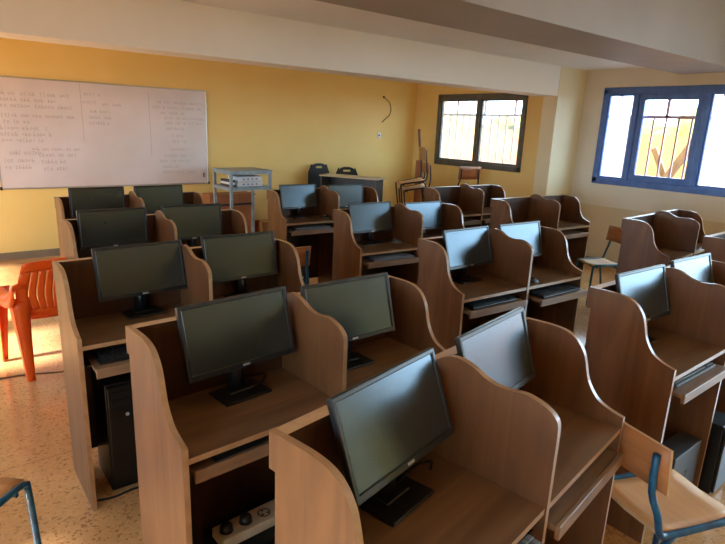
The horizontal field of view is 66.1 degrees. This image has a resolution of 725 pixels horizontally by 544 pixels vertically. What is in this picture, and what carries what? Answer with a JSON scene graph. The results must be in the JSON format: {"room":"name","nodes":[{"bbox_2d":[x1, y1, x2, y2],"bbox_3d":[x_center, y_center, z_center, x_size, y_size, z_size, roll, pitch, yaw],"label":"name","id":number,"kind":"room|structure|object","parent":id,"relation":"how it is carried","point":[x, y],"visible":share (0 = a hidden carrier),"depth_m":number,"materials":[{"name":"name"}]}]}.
{"room":"computer lab","nodes":[
{"label":"computer lab","id":0,"kind":"room"},
{"bbox_2d":[0,38,416,252],"bbox_3d":[-2.752,-1.627,7.138,9.514,2.600,0.200,-9,18,-37],"label":"wall","id":1,"kind":"structure","parent":0,"point":[284,122],"depth_m":7.88,"materials":[{"name":"yellow paint"}]},
{"bbox_2d":[0,248,59,260],"bbox_3d":[-2.737,-0.387,7.375,9.114,0.085,0.012,-9,18,-37],"label":"baseboard","id":2,"kind":"structure","parent":1,"relation":"attached to","point":[56,251],"depth_m":6.49,"materials":[{"name":"grey wood"}]},
{"bbox_2d":[0,76,209,190],"bbox_3d":[-3.031,-1.643,6.751,2.434,1.216,0.030,-9,18,-37],"label":"whiteboard","id":3,"kind":"object","parent":1,"relation":"attached to","point":[54,133],"visible":1,"depth_m":6.65,"materials":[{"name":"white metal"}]},
{"bbox_2d":[0,0,560,95],"bbox_3d":[-1.028,-1.844,4.377,8.540,0.349,0.300,-9,18,-37],"label":"ceiling beam","id":4,"kind":"structure","parent":0,"point":[175,28],"depth_m":4.36,"materials":[{"name":"white paint"}]},
{"bbox_2d":[0,255,724,543],"bbox_3d":[0.445,0.861,3.496,9.514,0.120,10.750,-9,18,-37],"label":"floor","id":5,"kind":"structure","parent":0,"point":[36,446],"depth_m":2.69,"materials":[{"name":"stone"}]},
{"bbox_2d":[0,477,41,543],"bbox_3d":[-1.344,0.794,1.746,0.403,0.753,0.418,4,15,8],"label":"chair","id":6,"kind":"object","parent":5,"relation":"on","point":[9,487],"visible":1,"depth_m":1.88,"materials":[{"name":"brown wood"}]},
{"bbox_2d":[0,370,63,378],"bbox_3d":[-2.366,0.686,3.464,1.507,0.010,0.086,-7,17,-31],"label":"cable","id":7,"kind":"object","parent":5,"relation":"on","point":[63,370],"visible":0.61,"depth_m":3.60,"materials":[{"name":"brown plastic"}]},
{"bbox_2d":[0,257,65,381],"bbox_3d":[-2.042,0.231,3.727,0.531,0.778,0.695,15,19,41],"label":"plastic chair","id":8,"kind":"object","parent":5,"relation":"on","point":[24,308],"visible":0.47,"depth_m":3.44,"materials":[{"name":"orange plastic"}]},
{"bbox_2d":[91,367,137,489],"bbox_3d":[-1.118,0.702,2.580,0.165,0.516,0.258,-9,18,-37],"label":"computer tower","id":9,"kind":"object","parent":5,"relation":"on","point":[112,396],"visible":0.7,"depth_m":2.48,"materials":[{"name":"black metal"}]},
{"bbox_2d":[97,486,138,501],"bbox_3d":[-1.007,0.976,2.563,0.058,0.010,0.398,16,20,42],"label":"cable","id":10,"kind":"object","parent":5,"relation":"on","point":[137,487],"visible":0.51,"depth_m":2.48,"materials":[{"name":"black plastic"}]},
{"bbox_2d":[54,191,204,257],"bbox_3d":[-1.840,-0.130,4.608,1.109,1.054,0.414,-9,18,-37],"label":"computer desk","id":11,"kind":"object","parent":5,"relation":"on","point":[62,206],"visible":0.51,"depth_m":4.36,"materials":[{"name":"brown wood"}]},
{"bbox_2d":[68,186,125,218],"bbox_3d":[-2.093,-0.497,4.407,0.403,0.349,0.120,-9,18,-36],"label":"monitor","id":12,"kind":"object","parent":11,"relation":"on","point":[85,198],"visible":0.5,"depth_m":4.36,"materials":[{"name":"black plastic"}]},
{"bbox_2d":[133,185,183,213],"bbox_3d":[-1.720,-0.560,4.712,0.403,0.347,0.120,-9,18,-37],"label":"monitor","id":13,"kind":"object","parent":11,"relation":"on","point":[154,197],"visible":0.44,"depth_m":4.67,"materials":[{"name":"black plastic"}]},
{"bbox_2d":[62,209,247,259],"bbox_3d":[-1.283,0.132,3.689,1.109,1.054,0.414,-9,18,-37],"label":"computer desk","id":14,"kind":"object","parent":5,"relation":"on","point":[160,228],"visible":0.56,"depth_m":3.62,"materials":[{"name":"brown wood"}]},
{"bbox_2d":[76,207,148,249],"bbox_3d":[-1.556,-0.229,3.482,0.403,0.339,0.120,-9,18,-36],"label":"monitor","id":15,"kind":"object","parent":14,"relation":"on","point":[97,228],"visible":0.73,"depth_m":3.44,"materials":[{"name":"black plastic"}]},
{"bbox_2d":[161,203,222,246],"bbox_3d":[-1.161,-0.294,3.796,0.403,0.338,0.120,-8,18,-35],"label":"monitor","id":16,"kind":"object","parent":14,"relation":"on","point":[192,222],"visible":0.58,"depth_m":3.78,"materials":[{"name":"black plastic"}]},
{"bbox_2d":[52,238,303,510],"bbox_3d":[-0.792,0.409,2.705,1.109,1.054,0.459,-9,18,-37],"label":"computer desk","id":17,"kind":"object","parent":5,"relation":"on","point":[87,325],"visible":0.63,"depth_m":2.49,"materials":[{"name":"brown wood"}]},
{"bbox_2d":[83,343,130,378],"bbox_3d":[-0.958,0.341,2.455,0.525,0.041,0.316,-9,18,-37],"label":"keyboard tray","id":18,"kind":"object","parent":17,"relation":"on","point":[120,367],"depth_m":2.25,"materials":[{"name":"brown wood"}]},
{"bbox_2d":[92,345,129,364],"bbox_3d":[-0.945,0.330,2.399,0.380,0.019,0.124,-9,18,-37],"label":"keyboard","id":19,"kind":"object","parent":17,"relation":"on","point":[116,354],"visible":0.34,"depth_m":2.30,"materials":[{"name":"black plastic"}]},
{"bbox_2d":[91,240,187,319],"bbox_3d":[-1.020,0.034,2.579,0.403,0.327,0.120,-10,19,-40],"label":"monitor","id":20,"kind":"object","parent":17,"relation":"on","point":[138,271],"visible":1,"depth_m":2.56,"materials":[{"name":"black plastic"}]},
{"bbox_2d":[200,231,277,296],"bbox_3d":[-0.621,-0.030,2.885,0.403,0.329,0.124,-9,18,-36],"label":"monitor","id":21,"kind":"object","parent":17,"relation":"on","point":[240,257],"visible":0.77,"depth_m":2.89,"materials":[{"name":"black plastic"}]},
{"bbox_2d":[202,191,254,232],"bbox_3d":[-1.852,-0.758,7.757,0.660,0.680,0.280,-9,18,-37],"label":"wooden desk","id":22,"kind":"object","parent":5,"relation":"on","point":[238,196],"visible":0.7,"depth_m":7.65,"materials":[{"name":"brown wood"}]},
{"bbox_2d":[203,495,274,543],"bbox_3d":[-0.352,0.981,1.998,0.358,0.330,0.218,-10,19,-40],"label":"power strip","id":23,"kind":"object","parent":5,"relation":"on","point":[267,536],"depth_m":1.91,"materials":[{"name":"white plastic"}]},
{"bbox_2d":[257,508,269,516],"bbox_3d":[-0.348,0.849,1.969,0.045,0.002,0.045,3,15,3],"label":"socket","id":24,"kind":"object","parent":23,"relation":"attached to","point":[261,512],"depth_m":1.97,"materials":[{"name":"white plastic"}]},
{"bbox_2d":[212,167,271,231],"bbox_3d":[-1.569,-0.819,7.302,0.600,1.050,0.500,-10,19,-39],"label":"equipment rack","id":25,"kind":"object","parent":5,"relation":"on","point":[230,171],"visible":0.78,"depth_m":7.13,"materials":[{"name":"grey metal"}]},
{"bbox_2d":[215,184,268,187],"bbox_3d":[-1.556,-1.122,7.223,0.550,0.008,0.450,-10,19,-39],"label":"shelf","id":26,"kind":"object","parent":25,"relation":"attached to","point":[216,185],"depth_m":7.10,"materials":[{"name":"grey metal"}]},
{"bbox_2d":[235,181,262,186],"bbox_3d":[-1.514,-1.148,7.188,0.370,0.062,0.263,-10,19,-39],"label":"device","id":27,"kind":"object","parent":25,"relation":"on","point":[248,183],"visible":0.77,"depth_m":7.08,"materials":[{"name":"white plastic"}]},
{"bbox_2d":[228,175,261,181],"bbox_3d":[-1.512,-1.210,7.172,0.350,0.062,0.263,-10,19,-39],"label":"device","id":28,"kind":"object","parent":27,"relation":"on","point":[238,178],"visible":0.84,"depth_m":7.07,"materials":[{"name":"white plastic"}]},
{"bbox_3d":[-1.703,-1.102,7.049,0.064,0.027,0.280,-10,19,-39],"label":"folder","id":29,"kind":"object","parent":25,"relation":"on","visible":0},
{"bbox_3d":[-1.702,-1.129,7.042,0.064,0.027,0.280,-10,19,-39],"label":"folder","id":30,"kind":"object","parent":29,"relation":"on","visible":0},
{"bbox_2d":[220,178,234,182],"bbox_3d":[-1.701,-1.156,7.035,0.064,0.027,0.280,-10,19,-39],"label":"folder","id":31,"kind":"object","parent":30,"relation":"on","point":[221,179],"visible":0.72,"depth_m":7.01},
{"bbox_2d":[255,220,267,231],"bbox_3d":[-1.431,-0.606,8.052,0.160,0.271,0.201,-11,19,-41],"label":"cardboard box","id":32,"kind":"object","parent":5,"relation":"on","point":[260,225],"visible":0.5,"depth_m":7.97,"materials":[{"name":"brown cardboard"}]},
{"bbox_2d":[125,275,445,543],"bbox_3d":[-0.200,0.605,2.044,1.109,1.054,0.391,-10,19,-40],"label":"computer desk","id":33,"kind":"object","parent":5,"relation":"on","point":[179,426],"visible":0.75,"depth_m":1.81,"materials":[{"name":"brown wood"}]},
{"bbox_2d":[189,440,268,483],"bbox_3d":[-0.397,0.515,1.829,0.536,0.041,0.339,-9,18,-37],"label":"keyboard tray","id":34,"kind":"object","parent":33,"relation":"on","point":[206,469],"depth_m":1.63,"materials":[{"name":"brown wood"}]},
{"bbox_2d":[175,286,295,406],"bbox_3d":[-0.405,0.246,1.842,0.403,0.337,0.120,-12,20,-43],"label":"monitor","id":35,"kind":"object","parent":33,"relation":"on","point":[231,334],"visible":1,"depth_m":1.82,"materials":[{"name":"black plastic"}]},
{"bbox_2d":[210,435,268,461],"bbox_3d":[-0.332,0.503,1.784,0.380,0.019,0.124,-11,20,-42],"label":"keyboard","id":36,"kind":"object","parent":33,"relation":"on","point":[230,452],"visible":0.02,"depth_m":1.67,"materials":[{"name":"black plastic"}]},
{"bbox_2d":[245,372,265,385],"bbox_3d":[-0.390,0.381,1.957,0.070,0.020,0.169,6,15,13],"label":"cable","id":37,"kind":"object","parent":33,"relation":"on","point":[264,373],"visible":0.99,"depth_m":1.99,"materials":[{"name":"black plastic"}]},
{"bbox_2d":[300,272,394,370],"bbox_3d":[-0.049,0.191,2.118,0.403,0.334,0.120,-9,19,-38],"label":"monitor","id":38,"kind":"object","parent":33,"relation":"on","point":[362,305],"visible":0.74,"depth_m":2.12,"materials":[{"name":"black plastic"}]},
{"bbox_2d":[296,246,310,284],"bbox_3d":[-0.676,0.143,4.361,0.403,0.748,0.418,-8,18,-33],"label":"chair","id":39,"kind":"object","parent":5,"relation":"on","point":[304,253],"visible":0.14,"depth_m":4.22,"materials":[{"name":"brown wood"}]},
{"bbox_2d":[301,266,308,284],"bbox_3d":[-0.654,0.049,5.476,0.160,0.356,0.278,-8,18,-34],"label":"computer tower","id":40,"kind":"object","parent":5,"relation":"on","point":[303,272],"visible":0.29,"depth_m":5.36,"materials":[{"name":"black metal"}]},
{"bbox_2d":[308,163,328,187],"bbox_3d":[-0.644,-1.136,8.638,0.392,1.071,0.290,-9,18,-37],"label":"chair","id":41,"kind":"object","parent":5,"relation":"on","point":[313,173],"visible":0.3,"depth_m":8.56,"materials":[{"name":"black plastic"}]},
{"bbox_2d":[267,185,378,282],"bbox_3d":[-0.343,-0.329,5.610,1.148,1.054,0.429,-8,18,-34],"label":"computer desk","id":42,"kind":"object","parent":5,"relation":"on","point":[320,241],"visible":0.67,"depth_m":5.56,"materials":[{"name":"brown wood"}]},
{"bbox_2d":[279,184,317,218],"bbox_3d":[-0.616,-0.694,5.453,0.403,0.320,0.125,-8,18,-35],"label":"monitor","id":43,"kind":"object","parent":42,"relation":"on","point":[292,196],"visible":0.98,"depth_m":5.46,"materials":[{"name":"black plastic"}]},
{"bbox_2d":[290,225,330,230],"bbox_3d":[-0.492,-0.425,5.322,0.380,0.019,0.124,-8,18,-34],"label":"keyboard","id":44,"kind":"object","parent":42,"relation":"on","point":[300,228],"visible":1,"depth_m":5.28,"materials":[{"name":"grey plastic"}]},
{"bbox_2d":[287,223,333,235],"bbox_3d":[-0.536,-0.414,5.374,0.555,0.041,0.341,-9,18,-37],"label":"keyboard tray","id":45,"kind":"object","parent":42,"relation":"on","point":[329,230],"depth_m":5.28,"materials":[{"name":"brown wood"}]},
{"bbox_2d":[328,184,362,208],"bbox_3d":[-0.182,-0.744,5.721,0.403,0.316,0.120,-6,17,-30],"label":"monitor","id":46,"kind":"object","parent":42,"relation":"on","point":[349,193],"visible":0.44,"depth_m":5.70,"materials":[{"name":"black plastic"}]},
{"bbox_2d":[336,167,357,174],"bbox_3d":[-0.242,-1.136,8.800,0.392,1.022,0.290,-2,15,-18],"label":"chair","id":47,"kind":"object","parent":5,"relation":"on","point":[339,171],"visible":0.27,"depth_m":8.75,"materials":[{"name":"black plastic"}]},
{"bbox_2d":[319,173,385,201],"bbox_3d":[-0.163,-0.947,8.245,0.930,0.935,0.320,8,16,22],"label":"table","id":48,"kind":"object","parent":5,"relation":"on","point":[327,179],"visible":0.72,"depth_m":8.17,"materials":[{"name":"wood"}]},
{"bbox_2d":[332,203,464,284],"bbox_3d":[0.347,-0.019,4.529,1.148,1.054,0.429,-8,18,-34],"label":"computer desk","id":49,"kind":"object","parent":5,"relation":"on","point":[349,261],"visible":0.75,"depth_m":4.34,"materials":[{"name":"brown wood"}]},
{"bbox_2d":[348,201,392,244],"bbox_3d":[0.076,-0.383,4.372,0.403,0.318,0.123,-8,18,-34],"label":"monitor","id":50,"kind":"object","parent":49,"relation":"on","point":[368,218],"visible":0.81,"depth_m":4.38,"materials":[{"name":"black plastic"}]},
{"bbox_2d":[365,252,413,261],"bbox_3d":[0.206,-0.116,4.247,0.380,0.019,0.124,-8,18,-34],"label":"keyboard","id":51,"kind":"object","parent":49,"relation":"on","point":[393,256],"visible":1,"depth_m":4.21,"materials":[{"name":"grey plastic"}]},
{"bbox_2d":[362,251,418,268],"bbox_3d":[0.154,-0.104,4.293,0.555,0.041,0.342,-9,18,-37],"label":"keyboard tray","id":52,"kind":"object","parent":49,"relation":"on","point":[370,264],"depth_m":4.18,"materials":[{"name":"brown wood"}]},
{"bbox_2d":[391,238,402,242],"bbox_3d":[0.275,-0.252,4.466,0.096,0.033,0.058,7,15,16],"label":"mouse","id":53,"kind":"object","parent":49,"relation":"on","point":[394,240],"visible":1,"depth_m":4.45,"materials":[{"name":"grey plastic"}]},
{"bbox_2d":[404,201,441,237],"bbox_3d":[0.527,-0.438,4.689,0.403,0.301,0.135,-8,18,-34],"label":"monitor","id":54,"kind":"object","parent":49,"relation":"on","point":[431,211],"visible":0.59,"depth_m":4.73,"materials":[{"name":"black plastic"}]},
{"bbox_2d":[413,160,422,201],"bbox_3d":[0.862,-1.171,8.804,0.110,1.170,0.024,1,15,-4],"label":"board","id":55,"kind":"object","parent":5,"relation":"on","point":[417,193],"visible":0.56,"depth_m":8.73,"materials":[{"name":"brown wood"}]},
{"bbox_2d":[418,129,423,201],"bbox_3d":[0.970,-1.486,9.098,0.320,1.641,0.044,-11,20,-43],"label":"batten","id":56,"kind":"object","parent":5,"relation":"on","point":[419,130],"visible":0.42,"depth_m":8.86,"materials":[{"name":"brown wood"}]},
{"bbox_2d":[269,317,624,543],"bbox_3d":[0.322,0.759,1.537,0.439,1.054,1.109,15,19,40],"label":"computer desk","id":57,"kind":"object","parent":5,"relation":"on","point":[540,459],"visible":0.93,"depth_m":1.41,"materials":[{"name":"brown wood"}]},
{"bbox_2d":[326,347,453,526],"bbox_3d":[0.088,0.402,1.337,0.120,0.331,0.403,14,18,37],"label":"monitor","id":58,"kind":"object","parent":57,"relation":"on","point":[384,423],"visible":0.91,"depth_m":1.31,"materials":[{"name":"black plastic"}]},
{"bbox_2d":[397,460,432,481],"bbox_3d":[0.121,0.533,1.463,0.203,0.015,0.041,-12,20,-43],"label":"cable","id":59,"kind":"object","parent":57,"relation":"on","point":[425,461],"visible":0.91,"depth_m":1.50,"materials":[{"name":"black plastic"}]},
{"bbox_2d":[455,307,535,389],"bbox_3d":[0.417,0.319,1.691,0.120,0.340,0.403,14,19,39],"label":"monitor","id":60,"kind":"object","parent":57,"relation":"on","point":[500,347],"visible":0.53,"depth_m":1.70,"materials":[{"name":"black plastic"}]},
{"bbox_2d":[517,534,542,543],"bbox_3d":[0.261,0.670,1.237,0.124,0.019,0.380,16,20,42],"label":"keyboard","id":61,"kind":"object","parent":57,"relation":"on","point":[527,539],"visible":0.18,"depth_m":1.33,"materials":[{"name":"grey plastic"}]},
{"bbox_2d":[527,529,543,543],"bbox_3d":[0.185,0.687,1.263,0.555,0.041,0.386,-9,18,-37],"label":"keyboard tray","id":62,"kind":"object","parent":57,"relation":"on","point":[538,534],"depth_m":1.39,"materials":[{"name":"brown wood"}]},
{"bbox_2d":[547,449,622,540],"bbox_3d":[0.535,0.595,1.673,0.554,0.041,0.386,-9,18,-37],"label":"keyboard tray","id":63,"kind":"object","parent":57,"relation":"on","point":[565,511],"depth_m":1.55,"materials":[{"name":"brown wood"}]},
{"bbox_2d":[423,184,505,227],"bbox_3d":[1.219,-0.479,6.433,1.109,1.054,0.414,-9,18,-37],"label":"computer desk","id":64,"kind":"object","parent":5,"relation":"on","point":[474,201],"visible":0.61,"depth_m":6.34,"materials":[{"name":"brown wood"}]},
{"bbox_2d":[463,217,480,225],"bbox_3d":[1.039,-0.563,6.198,0.526,0.041,0.317,-9,18,-37],"label":"keyboard tray","id":65,"kind":"object","parent":64,"relation":"on","point":[476,221],"depth_m":6.21,"materials":[{"name":"brown wood"}]},
{"bbox_2d":[482,215,490,222],"bbox_3d":[1.472,-0.631,6.525,0.526,0.041,0.317,-9,18,-37],"label":"keyboard tray","id":66,"kind":"object","parent":64,"relation":"on","point":[486,218],"depth_m":6.39,"materials":[{"name":"brown wood"}]},
{"bbox_2d":[417,226,587,349],"bbox_3d":[0.893,0.269,3.508,1.109,1.054,0.469,-8,18,-35],"label":"computer desk","id":67,"kind":"object","parent":5,"relation":"on","point":[510,273],"visible":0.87,"depth_m":3.37,"materials":[{"name":"brown wood"}]},
{"bbox_2d":[442,225,492,283],"bbox_3d":[0.643,-0.104,3.384,0.403,0.322,0.120,-9,18,-37],"label":"monitor","id":68,"kind":"object","parent":67,"relation":"on","point":[465,248],"visible":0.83,"depth_m":3.38,"materials":[{"name":"black plastic"}]},
{"bbox_2d":[464,294,516,309],"bbox_3d":[0.730,0.168,3.240,0.380,0.019,0.124,-8,18,-36],"label":"keyboard","id":69,"kind":"object","parent":67,"relation":"on","point":[483,303],"visible":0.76,"depth_m":3.20,"materials":[{"name":"black plastic"}]},
{"bbox_2d":[463,294,525,318],"bbox_3d":[0.691,0.177,3.301,0.534,0.041,0.336,-9,18,-37],"label":"keyboard tray","id":70,"kind":"object","parent":67,"relation":"on","point":[521,298],"depth_m":3.18,"materials":[{"name":"brown wood"}]},
{"bbox_2d":[498,220,542,271],"bbox_3d":[1.033,-0.161,3.656,0.403,0.327,0.120,-8,18,-35],"label":"monitor","id":71,"kind":"object","parent":67,"relation":"on","point":[530,231],"visible":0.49,"depth_m":3.68,"materials":[{"name":"black plastic"}]},
{"bbox_2d":[530,277,538,282],"bbox_3d":[1.047,0.044,3.454,0.096,0.033,0.058,1,15,-6],"label":"mouse","id":72,"kind":"object","parent":67,"relation":"on","point":[532,279],"visible":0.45,"depth_m":3.43,"materials":[{"name":"black plastic"}]},
{"bbox_2d":[529,284,578,298],"bbox_3d":[1.206,0.117,3.510,0.380,0.019,0.124,-9,18,-37],"label":"keyboard","id":73,"kind":"object","parent":67,"relation":"on","point":[560,289],"visible":1,"depth_m":3.48,"materials":[{"name":"black plastic"}]},
{"bbox_2d":[528,283,587,306],"bbox_3d":[1.167,0.127,3.570,0.534,0.041,0.336,-9,18,-37],"label":"keyboard tray","id":74,"kind":"object","parent":67,"relation":"on","point":[580,293],"depth_m":3.45,"materials":[{"name":"brown wood"}]},
{"bbox_2d":[489,194,589,270],"bbox_3d":[1.784,-0.246,5.630,1.109,1.054,0.414,-8,18,-35],"label":"computer desk","id":75,"kind":"object","parent":5,"relation":"on","point":[563,213],"visible":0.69,"depth_m":5.62,"materials":[{"name":"brown wood"}]},
{"bbox_2d":[560,229,588,238],"bbox_3d":[2.041,-0.396,5.714,0.534,0.041,0.334,-9,18,-37],"label":"keyboard tray","id":76,"kind":"object","parent":75,"relation":"on","point":[570,233],"depth_m":5.70,"materials":[{"name":"brown wood"}]},
{"bbox_2d":[575,225,622,304],"bbox_3d":[2.408,-0.076,5.663,0.388,0.763,0.313,-1,15,-13],"label":"chair","id":77,"kind":"object","parent":5,"relation":"on","point":[614,234],"visible":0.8,"depth_m":5.67,"materials":[{"name":"brown wood"}]},
{"bbox_2d":[585,260,724,542],"bbox_3d":[1.506,0.514,2.665,1.109,1.054,0.426,-9,19,-38],"label":"computer desk","id":78,"kind":"object","parent":5,"relation":"on","point":[635,377],"visible":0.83,"depth_m":2.37,"materials":[{"name":"brown wood"}]},
{"bbox_2d":[615,264,670,343],"bbox_3d":[1.247,0.151,2.487,0.403,0.329,0.120,-8,18,-35],"label":"monitor","id":79,"kind":"object","parent":78,"relation":"on","point":[647,286],"visible":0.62,"depth_m":2.49,"materials":[{"name":"black plastic"}]},
{"bbox_2d":[670,253,713,282],"bbox_3d":[1.658,0.086,2.809,0.403,0.326,0.120,-8,18,-35],"label":"monitor","id":80,"kind":"object","parent":78,"relation":"on","point":[699,267],"visible":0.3,"depth_m":2.82,"materials":[{"name":"black plastic"}]},
{"bbox_2d":[673,362,715,387],"bbox_3d":[1.364,0.418,2.379,0.380,0.019,0.124,-9,18,-37],"label":"keyboard","id":81,"kind":"object","parent":78,"relation":"on","point":[706,367],"visible":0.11,"depth_m":2.33,"materials":[{"name":"grey plastic"}]},
{"bbox_2d":[672,360,724,404],"bbox_3d":[1.333,0.433,2.421,0.527,0.041,0.320,-9,18,-37],"label":"keyboard tray","id":82,"kind":"object","parent":78,"relation":"on","point":[691,389],"depth_m":2.29,"materials":[{"name":"brown wood"}]},
{"bbox_2d":[616,209,705,273],"bbox_3d":[2.585,0.018,4.744,1.109,1.054,0.414,-11,19,-41],"label":"computer desk","id":83,"kind":"object","parent":5,"relation":"on","point":[660,237],"visible":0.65,"depth_m":4.52,"materials":[{"name":"brown wood"}]},
{"bbox_2d":[611,421,724,543],"bbox_3d":[1.026,0.841,1.936,0.438,0.755,0.328,-3,15,-18],"label":"chair","id":84,"kind":"object","parent":5,"relation":"on","point":[655,494],"visible":0.67,"depth_m":1.81,"materials":[{"name":"brown wood"}]},
{"bbox_2d":[662,431,701,482],"bbox_3d":[1.436,0.925,2.577,0.304,0.291,0.102,-9,19,-38],"label":"computer tower","id":85,"kind":"object","parent":5,"relation":"on","point":[686,447],"visible":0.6,"depth_m":2.54,"materials":[{"name":"black"}]},
{"bbox_2d":[698,410,724,493],"bbox_3d":[1.650,0.853,2.757,0.160,0.356,0.278,-9,19,-38],"label":"computer tower","id":86,"kind":"object","parent":5,"relation":"on","point":[712,477],"visible":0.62,"depth_m":2.64,"materials":[{"name":"black"}]},
{"bbox_2d":[701,232,724,262],"bbox_3d":[2.832,0.207,4.054,1.109,1.054,0.414,-9,19,-38],"label":"computer desk","id":87,"kind":"object","parent":5,"relation":"on","point":[714,244],"visible":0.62,"depth_m":3.70,"materials":[{"name":"brown wood"}]},
{"bbox_3d":[0.728,-0.671,8.471,0.480,0.360,0.600,7,15,19],"label":"table","id":88,"kind":"object","parent":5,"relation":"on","visible":0},
{"bbox_2d":[398,162,430,202],"bbox_3d":[0.822,-1.231,8.322,0.509,0.808,0.441,1,15,-7],"label":"chair","id":89,"kind":"object","parent":88,"relation":"on","point":[417,186],"visible":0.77,"depth_m":8.31,"materials":[{"name":"brown wood"}]},
{"bbox_2d":[395,147,427,203],"bbox_3d":[0.777,-1.377,8.283,0.511,0.946,0.441,1,15,-7],"label":"chair","id":90,"kind":"object","parent":89,"relation":"on","point":[422,150],"visible":0.92,"depth_m":8.23,"materials":[{"name":"brown wood"}]},
{"bbox_3d":[1.526,-0.702,8.716,0.560,0.360,0.560,-9,18,-37],"label":"table","id":91,"kind":"object","parent":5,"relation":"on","visible":0},
{"bbox_2d":[457,167,480,185],"bbox_3d":[1.521,-1.253,8.602,0.401,0.763,0.408,-5,16,-26],"label":"chair","id":92,"kind":"object","parent":91,"relation":"on","point":[465,173],"visible":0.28,"depth_m":8.36,"materials":[{"name":"brown wood"}]},
{"bbox_2d":[181,0,641,69],"bbox_3d":[0.566,-2.049,2.738,9.514,1.000,10.750,-9,18,-37],"label":"ceiling","id":93,"kind":"structure","parent":0,"point":[310,11],"depth_m":4.73,"materials":[{"name":"white paint"}]},
{"bbox_2d":[410,67,724,261],"bbox_3d":[4.176,-1.374,5.882,0.200,3.300,10.350,-9,18,-37],"label":"wall","id":94,"kind":"structure","parent":0,"point":[603,205],"depth_m":7.26,"materials":[{"name":"beige paint"}]},
{"bbox_2d":[434,93,528,172],"bbox_3d":[1.839,-2.196,8.704,0.181,1.120,1.760,-9,18,-37],"label":"window","id":95,"kind":"structure","parent":94,"relation":"in","point":[482,99],"depth_m":8.65,"materials":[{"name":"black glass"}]},
{"bbox_2d":[444,101,520,163],"bbox_3d":[1.901,-2.206,8.751,0.024,1.080,1.720,-9,18,-37],"label":"grille","id":96,"kind":"object","parent":95,"relation":"attached to","point":[457,114],"depth_m":8.70,"materials":[{"name":"brown"}]},
{"bbox_2d":[316,0,724,73],"bbox_3d":[0.222,-2.053,3.184,9.114,0.944,0.650,-9,18,-37],"label":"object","id":97,"kind":"structure","parent":94,"relation":"attached to","point":[673,36],"depth_m":4.27,"materials":[{"name":"grey paint"}]},
{"bbox_2d":[532,66,586,195],"bbox_3d":[2.545,-1.386,7.357,0.579,2.449,0.205,-9,18,-37],"label":"column","id":98,"kind":"structure","parent":94,"relation":"attached to","point":[561,114],"depth_m":7.14,"materials":[{"name":"beige paint"}]},
{"bbox_2d":[591,84,724,196],"bbox_3d":[3.583,-1.567,6.566,0.181,1.180,1.640,-9,18,-37],"label":"window","id":99,"kind":"structure","parent":94,"relation":"in","point":[705,95],"depth_m":6.58,"materials":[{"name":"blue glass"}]},
{"label":"outside","id":100,"kind":"structure","parent":0,"visible":0},
{"bbox_3d":[1.627,-1.679,14.070,140.000,0.160,140.000,-9,18,-37],"label":"ground","id":101,"kind":"structure","parent":100,"visible":0},
{"bbox_2d":[444,127,724,186],"bbox_3d":[2.772,-5.178,23.638,0.250,1.900,25.400,-9,18,-37],"label":"wall","id":102,"kind":"structure","parent":101,"relation":"on","point":[719,160],"depth_m":17.02,"materials":[{"name":"white paint"}]},
{"bbox_2d":[446,107,724,136],"bbox_3d":[4.839,-5.831,24.645,3.083,2.810,24.551,-9,18,-37],"label":"hedge","id":103,"kind":"object","parent":101,"relation":"on","point":[684,128],"visible":0.16,"depth_m":18.54,"materials":[{"name":"white"}]},
{"bbox_2d":[651,147,665,176],"bbox_3d":[4.593,-0.976,8.193,0.070,1.634,0.919,-11,20,-41],"label":"plank","id":104,"kind":"object","parent":101,"relation":"on","point":[655,152],"visible":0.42,"depth_m":8.25,"materials":[{"name":"wood"}]},
{"bbox_2d":[662,102,721,177],"bbox_3d":[4.394,-1.295,8.155,0.130,2.255,1.290,-7,17,-33],"label":"plank","id":105,"kind":"object","parent":101,"relation":"on","point":[678,162],"visible":0.13,"depth_m":7.84,"materials":[{"name":"wood"}]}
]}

